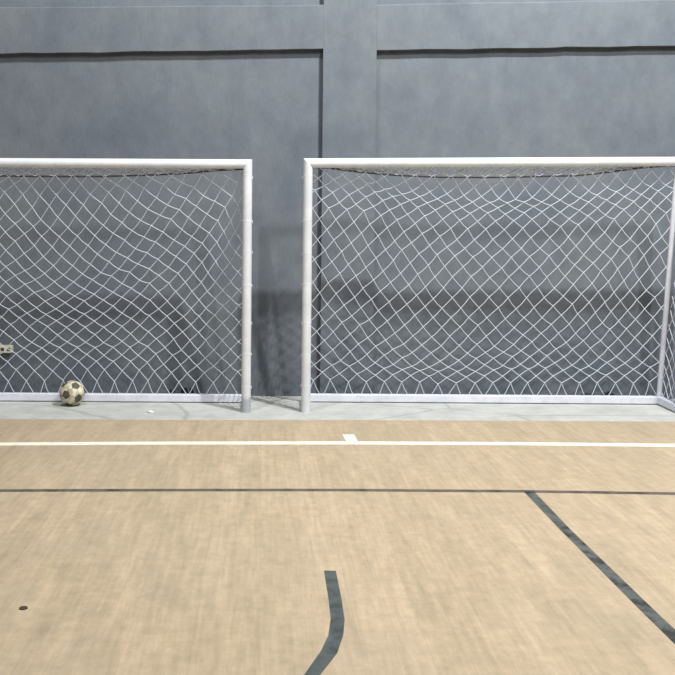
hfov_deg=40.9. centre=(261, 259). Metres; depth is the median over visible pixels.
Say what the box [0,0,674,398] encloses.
wall
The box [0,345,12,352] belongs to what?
wall socket
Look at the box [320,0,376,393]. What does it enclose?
pillar
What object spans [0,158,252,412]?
goal
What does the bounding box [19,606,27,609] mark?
plug
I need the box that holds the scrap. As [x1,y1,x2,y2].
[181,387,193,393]
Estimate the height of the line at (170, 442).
0.001 m
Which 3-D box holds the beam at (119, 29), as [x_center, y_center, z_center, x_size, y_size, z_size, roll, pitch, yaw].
[-4.220,-2.001,8.016,9.532,0.598,0.070,0,2,0]
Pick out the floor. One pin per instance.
(132, 582)
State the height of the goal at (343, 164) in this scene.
2.140 m
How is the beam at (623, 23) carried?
attached to the wall
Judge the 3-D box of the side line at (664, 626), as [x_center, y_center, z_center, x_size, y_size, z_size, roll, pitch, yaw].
[1.578,1.462,2.823,0.067,0.001,4.922,0,2,0]
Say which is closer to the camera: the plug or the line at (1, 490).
the plug
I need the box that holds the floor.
[0,396,674,674]
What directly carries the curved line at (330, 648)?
on the floor
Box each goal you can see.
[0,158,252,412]
[300,157,674,412]
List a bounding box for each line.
[0,441,674,446]
[0,489,674,494]
[304,571,344,674]
[525,492,674,643]
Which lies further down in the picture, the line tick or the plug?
the plug
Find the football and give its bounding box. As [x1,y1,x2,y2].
[59,380,84,405]
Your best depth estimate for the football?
7.61 m
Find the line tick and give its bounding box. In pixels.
[342,434,356,440]

